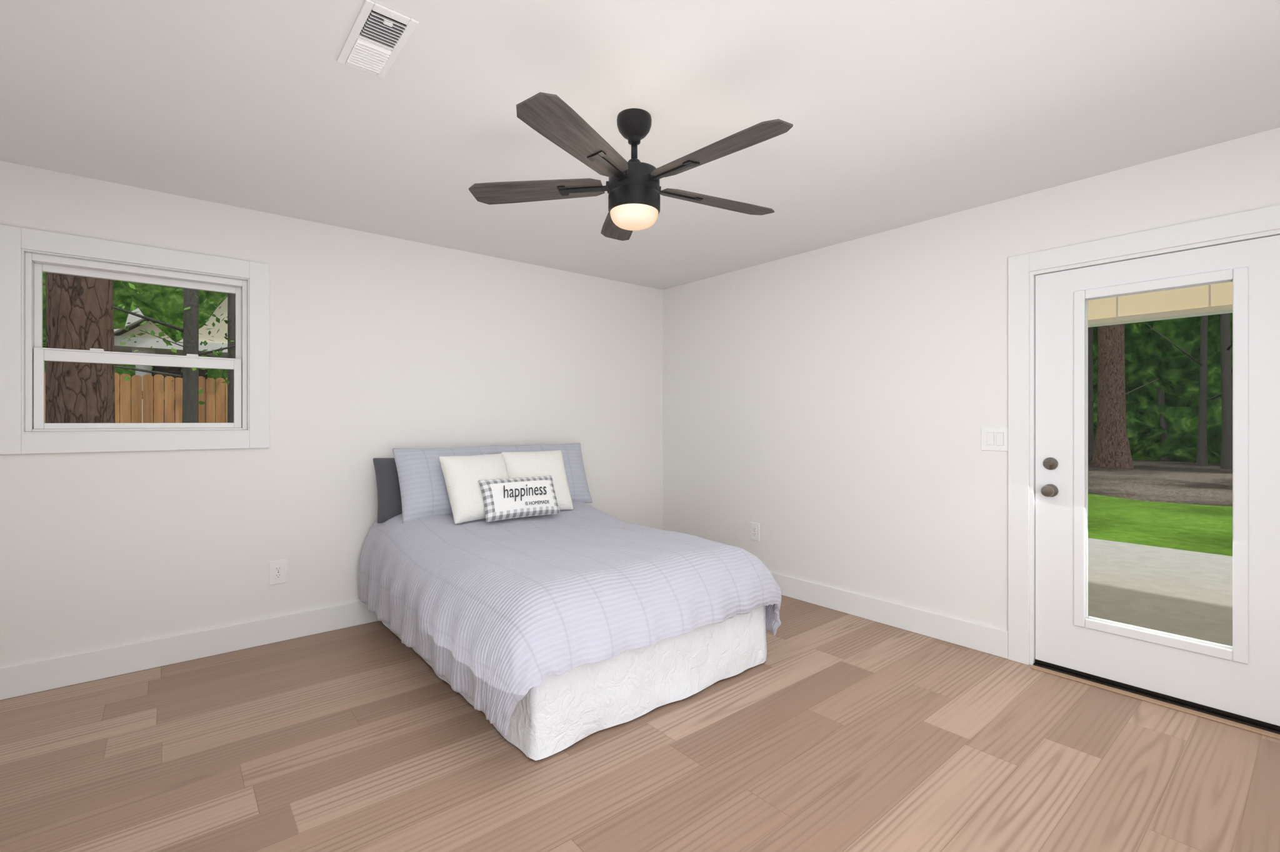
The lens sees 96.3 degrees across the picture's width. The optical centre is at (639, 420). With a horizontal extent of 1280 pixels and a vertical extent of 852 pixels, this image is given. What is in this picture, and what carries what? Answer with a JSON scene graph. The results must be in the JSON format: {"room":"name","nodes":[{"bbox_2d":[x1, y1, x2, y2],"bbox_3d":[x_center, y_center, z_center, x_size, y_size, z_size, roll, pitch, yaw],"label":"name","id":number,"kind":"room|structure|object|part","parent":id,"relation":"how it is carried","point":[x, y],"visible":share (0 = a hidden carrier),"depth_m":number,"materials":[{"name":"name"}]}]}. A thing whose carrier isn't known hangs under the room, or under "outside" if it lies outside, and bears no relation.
{"room":"bedroom","nodes":[
{"label":"bedroom","id":0,"kind":"room"},
{"bbox_2d":[0,160,663,667],"bbox_3d":[-2.060,0.042,3.395,6.068,2.440,0.160,0,0,-40],"label":"wall","id":1,"kind":"structure","parent":0,"point":[382,345],"depth_m":3.38,"materials":[{"name":"paint"}]},
{"bbox_2d":[0,224,269,454],"bbox_3d":[-2.547,-0.366,2.958,1.059,1.038,0.143,0,0,-40],"label":"window","id":2,"kind":"structure","parent":1,"relation":"in","point":[31,259],"depth_m":2.86,"materials":[{"name":"white plastic"}]},
{"bbox_3d":[-2.550,-0.158,2.962,0.807,0.396,0.036,0,0,-40],"label":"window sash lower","id":3,"kind":"part","parent":2,"relation":"part of","materials":[{"name":"white plastic"}]},
{"bbox_3d":[-2.573,-0.525,2.990,0.813,0.450,0.026,0,0,-40],"label":"window sash upper","id":4,"kind":"part","parent":2,"relation":"part of","materials":[{"name":"white plastic"}]},
{"bbox_3d":[-2.573,-0.532,2.990,0.767,0.374,0.004,0,0,-40],"label":"glass","id":5,"kind":"part","parent":2,"relation":"part of","materials":[{"name":"clear glass"}]},
{"bbox_3d":[-2.552,-0.137,2.965,0.745,0.305,0.004,0,0,-40],"label":"glass","id":6,"kind":"part","parent":2,"relation":"part of","materials":[{"name":"clear glass"}]},
{"bbox_2d":[0,600,377,699],"bbox_3d":[-2.010,1.190,3.322,5.732,0.145,0.016,0,0,-40],"label":"baseboard","id":7,"kind":"structure","parent":1,"relation":"attached to","point":[30,677],"depth_m":2.97,"materials":[{"name":"white wood"}]},
{"bbox_2d":[269,559,286,584],"bbox_3d":[-2.069,0.866,3.278,0.086,0.132,0.008,0,0,-40],"label":"electrical outlet","id":8,"kind":"object","parent":1,"relation":"attached to","point":[277,572],"visible":1,"depth_m":3.28,"materials":[{"name":"white plastic"}]},
{"bbox_2d":[0,595,1279,851],"bbox_3d":[-0.410,1.322,1.288,5.928,0.120,5.229,0,0,-40],"label":"floor","id":9,"kind":"structure","parent":0,"point":[821,729],"depth_m":2.11,"materials":[{"name":"brown wood"}]},
{"bbox_2d":[358,443,781,760],"bbox_3d":[-0.466,0.715,3.223,1.616,1.095,2.029,0,0,-40],"label":"bed","id":10,"kind":"object","parent":9,"relation":"on","point":[527,600],"visible":1,"depth_m":2.63,"materials":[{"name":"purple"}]},
{"bbox_2d":[438,453,519,524],"bbox_3d":[-0.989,0.406,3.545,0.460,0.460,0.149,0,-28,-46],"label":"pillow","id":11,"kind":"object","parent":10,"relation":"on","point":[460,476],"depth_m":3.44,"materials":[{"name":"white fabric"}]},
{"bbox_2d":[500,449,573,515],"bbox_3d":[-0.678,0.400,3.812,0.460,0.460,0.151,0,-25,-35],"label":"pillow","id":12,"kind":"object","parent":10,"relation":"on","point":[535,463],"depth_m":3.80,"materials":[{"name":"white fabric"}]},
{"bbox_2d":[0,0,1279,289],"bbox_3d":[-0.401,-1.238,1.387,6.068,0.120,5.369,0,0,-40],"label":"ceiling","id":13,"kind":"structure","parent":0,"point":[896,114],"depth_m":2.14,"materials":[{"name":"paint"}]},
{"bbox_2d":[336,0,418,78],"bbox_3d":[-0.821,-1.170,1.780,0.146,0.016,0.356,0,0,-40],"label":"ceiling vent","id":14,"kind":"object","parent":13,"relation":"in","point":[376,33],"visible":1,"depth_m":1.76,"materials":[{"name":"white"}]},
{"bbox_2d":[468,91,793,240],"bbox_3d":[0.012,-0.965,2.211,1.279,0.426,1.257,0,0,-40],"label":"fan","id":15,"kind":"object","parent":13,"relation":"hanging from","point":[632,187],"visible":1,"depth_m":2.14,"materials":[{"name":"brown wood"}]},
{"bbox_3d":[-0.411,-0.916,2.286,0.537,0.006,0.144,0,-10,9],"label":"blade","id":16,"kind":"part","parent":15,"relation":"part of","materials":[{"name":"brown wood"}]},
{"bbox_3d":[-0.199,-0.916,1.875,0.144,0.006,0.537,-11,-5,26],"label":"blade","id":17,"kind":"part","parent":15,"relation":"part of","materials":[{"name":"brown wood"}]},
{"bbox_3d":[-0.086,-0.916,2.615,0.144,0.006,0.537,10,-2,-9],"label":"blade","id":18,"kind":"part","parent":15,"relation":"part of","materials":[{"name":"brown wood"}]},
{"bbox_3d":[-0.022,-0.781,2.227,0.188,0.058,0.188,0,0,-40],"label":"lamp glass","id":19,"kind":"part","parent":15,"relation":"part of","materials":[{"name":"white glass"}]},
{"bbox_3d":[0.327,-0.916,2.408,0.537,0.006,0.144,0,10,-27],"label":"blade","id":20,"kind":"part","parent":15,"relation":"part of","materials":[{"name":"brown wood"}]},
{"bbox_3d":[0.258,-0.916,1.950,0.537,0.006,0.144,0,10,45],"label":"blade","id":21,"kind":"part","parent":15,"relation":"part of","materials":[{"name":"brown wood"}]},
{"bbox_2d":[663,127,1279,630],"bbox_3d":[1.927,0.042,3.206,0.160,2.440,5.209,0,0,-40],"label":"wall","id":22,"kind":"structure","parent":0,"point":[829,412],"depth_m":3.57,"materials":[{"name":"paint"}]},
{"bbox_2d":[750,521,759,540],"bbox_3d":[0.872,0.841,4.352,0.008,0.132,0.086,0,0,-40],"label":"electrical outlet","id":23,"kind":"object","parent":22,"relation":"attached to","point":[754,530],"visible":1,"depth_m":4.35,"materials":[{"name":"white plastic"}]},
{"bbox_2d":[770,571,1008,658],"bbox_3d":[1.808,1.190,3.212,0.016,0.145,5.049,0,0,-40],"label":"baseboard","id":24,"kind":"structure","parent":22,"relation":"attached to","point":[980,637],"depth_m":3.47,"materials":[{"name":"white wood"}]},
{"bbox_2d":[981,426,1008,451],"bbox_3d":[1.914,0.098,3.088,0.010,0.128,0.140,0,0,-40],"label":"light switch","id":25,"kind":"object","parent":22,"relation":"attached to","point":[994,438],"visible":1,"depth_m":3.09,"materials":[{"name":"white plastic"}]},
{"bbox_2d":[1008,204,1279,664],"bbox_3d":[2.384,0.199,2.647,0.188,2.126,1.150,0,0,-40],"label":"door frame","id":26,"kind":"structure","parent":22,"relation":"attached to","point":[1022,267],"depth_m":2.96,"materials":[{"name":"white wood"}]},
{"bbox_2d":[1030,665,1279,739],"bbox_3d":[2.300,1.258,2.577,0.043,0.007,0.928,0,0,-40],"label":"door sill reducer","id":27,"kind":"object","parent":22,"relation":"attached to","point":[1262,732],"visible":1,"depth_m":2.54,"materials":[{"name":"beige wood"}]},
{"bbox_2d":[1033,662,1279,734],"bbox_3d":[2.398,1.251,2.658,0.212,0.022,0.928,0,0,-40],"label":"door sill","id":28,"kind":"structure","parent":22,"relation":"attached to","point":[1260,727],"depth_m":2.57,"materials":[{"name":"grey metal"}]},
{"bbox_2d":[1035,235,1279,725],"bbox_3d":[2.355,0.246,2.623,0.044,1.992,0.922,0,0,-40],"label":"door","id":29,"kind":"structure","parent":22,"relation":"in","point":[1252,689],"depth_m":2.57,"materials":[{"name":"white wood"}]},
{"bbox_2d":[1040,266,1248,663],"bbox_3d":[2.298,0.185,2.681,0.117,1.651,0.760,0,0,-45],"label":"door","id":30,"kind":"structure","parent":29,"relation":"attached to","point":[1238,650],"depth_m":2.55,"materials":[{"name":"white"}]},
{"bbox_3d":[2.063,0.287,2.916,0.109,0.202,0.102,0,0,-40],"label":"knob","id":31,"kind":"part","parent":30,"relation":"part of","materials":[{"name":"grey metal"}]},
{"bbox_3d":[2.355,0.185,2.623,0.006,1.571,0.515,0,0,-40],"label":"glass","id":32,"kind":"part","parent":30,"relation":"part of","materials":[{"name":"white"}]},
{"bbox_2d":[1035,658,1279,730],"bbox_3d":[2.354,1.240,2.622,0.050,0.017,0.922,0,0,-40],"label":"door sweep","id":33,"kind":"object","parent":29,"relation":"attached to","point":[1210,709],"depth_m":2.58,"materials":[{"name":"black rubber"}]},
{"label":"outside","id":34,"kind":"structure","parent":0,"visible":0},
{"bbox_2d":[1088,459,1232,506],"bbox_3d":[5.196,1.512,17.263,110.000,0.300,100.000,0,0,-40],"label":"ground","id":35,"kind":"structure","parent":34,"point":[1185,494],"depth_m":12.55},
{"bbox_2d":[44,372,227,423],"bbox_3d":[-5.286,0.423,6.438,12.049,1.877,0.060,0,0,-40],"label":"fence","id":36,"kind":"object","parent":35,"relation":"on","point":[125,395],"depth_m":6.37,"materials":[{"name":"brown wood"}]},
{"bbox_2d":[42,271,235,423],"bbox_3d":[-11.257,-8.688,17.552,55.000,20.100,19.596,0,0,-40],"label":"foliage","id":37,"kind":"object","parent":35,"relation":"on","point":[140,301],"depth_m":9.01,"materials":[{"name":"green plant"}]},
{"bbox_2d":[45,272,1133,468],"bbox_3d":[5.226,-5.638,10.329,22.608,14.000,2.370,0,0,-40],"label":"pine","id":38,"kind":"object","parent":35,"relation":"on","point":[73,319],"depth_m":3.83,"materials":[{"name":"brown plant"}]},
{"bbox_2d":[42,282,1232,469],"bbox_3d":[7.957,-4.138,10.912,28.942,11.000,18.711,0,0,-40],"label":"trunks","id":39,"kind":"object","parent":35,"relation":"on","point":[191,386],"depth_m":16.03,"materials":[{"name":"plant"}]},
{"bbox_2d":[117,282,235,404],"bbox_3d":[-4.890,-0.980,6.409,2.214,1.615,1.489,0,0,-40],"label":"tree","id":40,"kind":"object","parent":39,"relation":"attached to","point":[161,334],"depth_m":6.21,"materials":[{"name":"green plant"}]},
{"bbox_2d":[151,312,1232,463],"bbox_3d":[9.941,-7.899,14.697,35.008,25.678,90.000,0,0,-40],"label":"trees","id":41,"kind":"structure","parent":35,"relation":"on","point":[1159,364],"depth_m":18.87,"materials":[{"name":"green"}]},
{"bbox_2d":[1088,493,1232,556],"bbox_3d":[5.008,1.322,10.623,5.593,0.001,30.000,0,0,-40],"label":"lawn","id":42,"kind":"structure","parent":35,"relation":"on","point":[1194,531],"depth_m":7.33,"materials":[{"name":"green plant"}]},
{"bbox_2d":[1088,538,1232,646],"bbox_3d":[3.135,1.327,5.184,4.222,0.070,20.000,0,0,-40],"label":"patio","id":43,"kind":"structure","parent":35,"relation":"on","point":[1185,556],"depth_m":4.40,"materials":[{"name":"grey concrete"}]},
{"bbox_2d":[1088,284,1232,327],"bbox_3d":[3.805,0.112,5.089,0.190,2.500,9.000,0,0,-40],"label":"trim","id":44,"kind":"structure","parent":43,"relation":"on","point":[1190,312],"depth_m":4.56,"materials":[{"name":"white wood"}]},
{"bbox_2d":[1088,281,1232,319],"bbox_3d":[2.845,-1.048,4.296,2.642,0.380,9.000,0,0,-40],"label":"porch ceiling","id":45,"kind":"structure","parent":44,"relation":"on","point":[1184,299],"depth_m":4.56,"materials":[{"name":"beige wood"}]},
{"bbox_3d":[-9.685,-0.188,20.925,12.680,3.100,7.400,0,0,-40],"label":"brick house","id":46,"kind":"object","parent":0,"visible":0},
{"bbox_2d":[113,308,227,423],"bbox_3d":[-9.024,-1.638,15.179,7.800,6.000,3.500,0,0,-40],"label":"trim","id":47,"kind":"structure","parent":46,"relation":"attached to","point":[132,320],"depth_m":12.17,"materials":[{"name":"white wood"}]},
{"bbox_2d":[118,296,235,343],"bbox_3d":[-9.056,-3.038,15.218,6.980,2.600,3.000,0,0,-40],"label":"gable","id":48,"kind":"object","parent":46,"relation":"on","point":[215,338],"depth_m":12.82,"materials":[{"name":"beige paint"}]}
]}

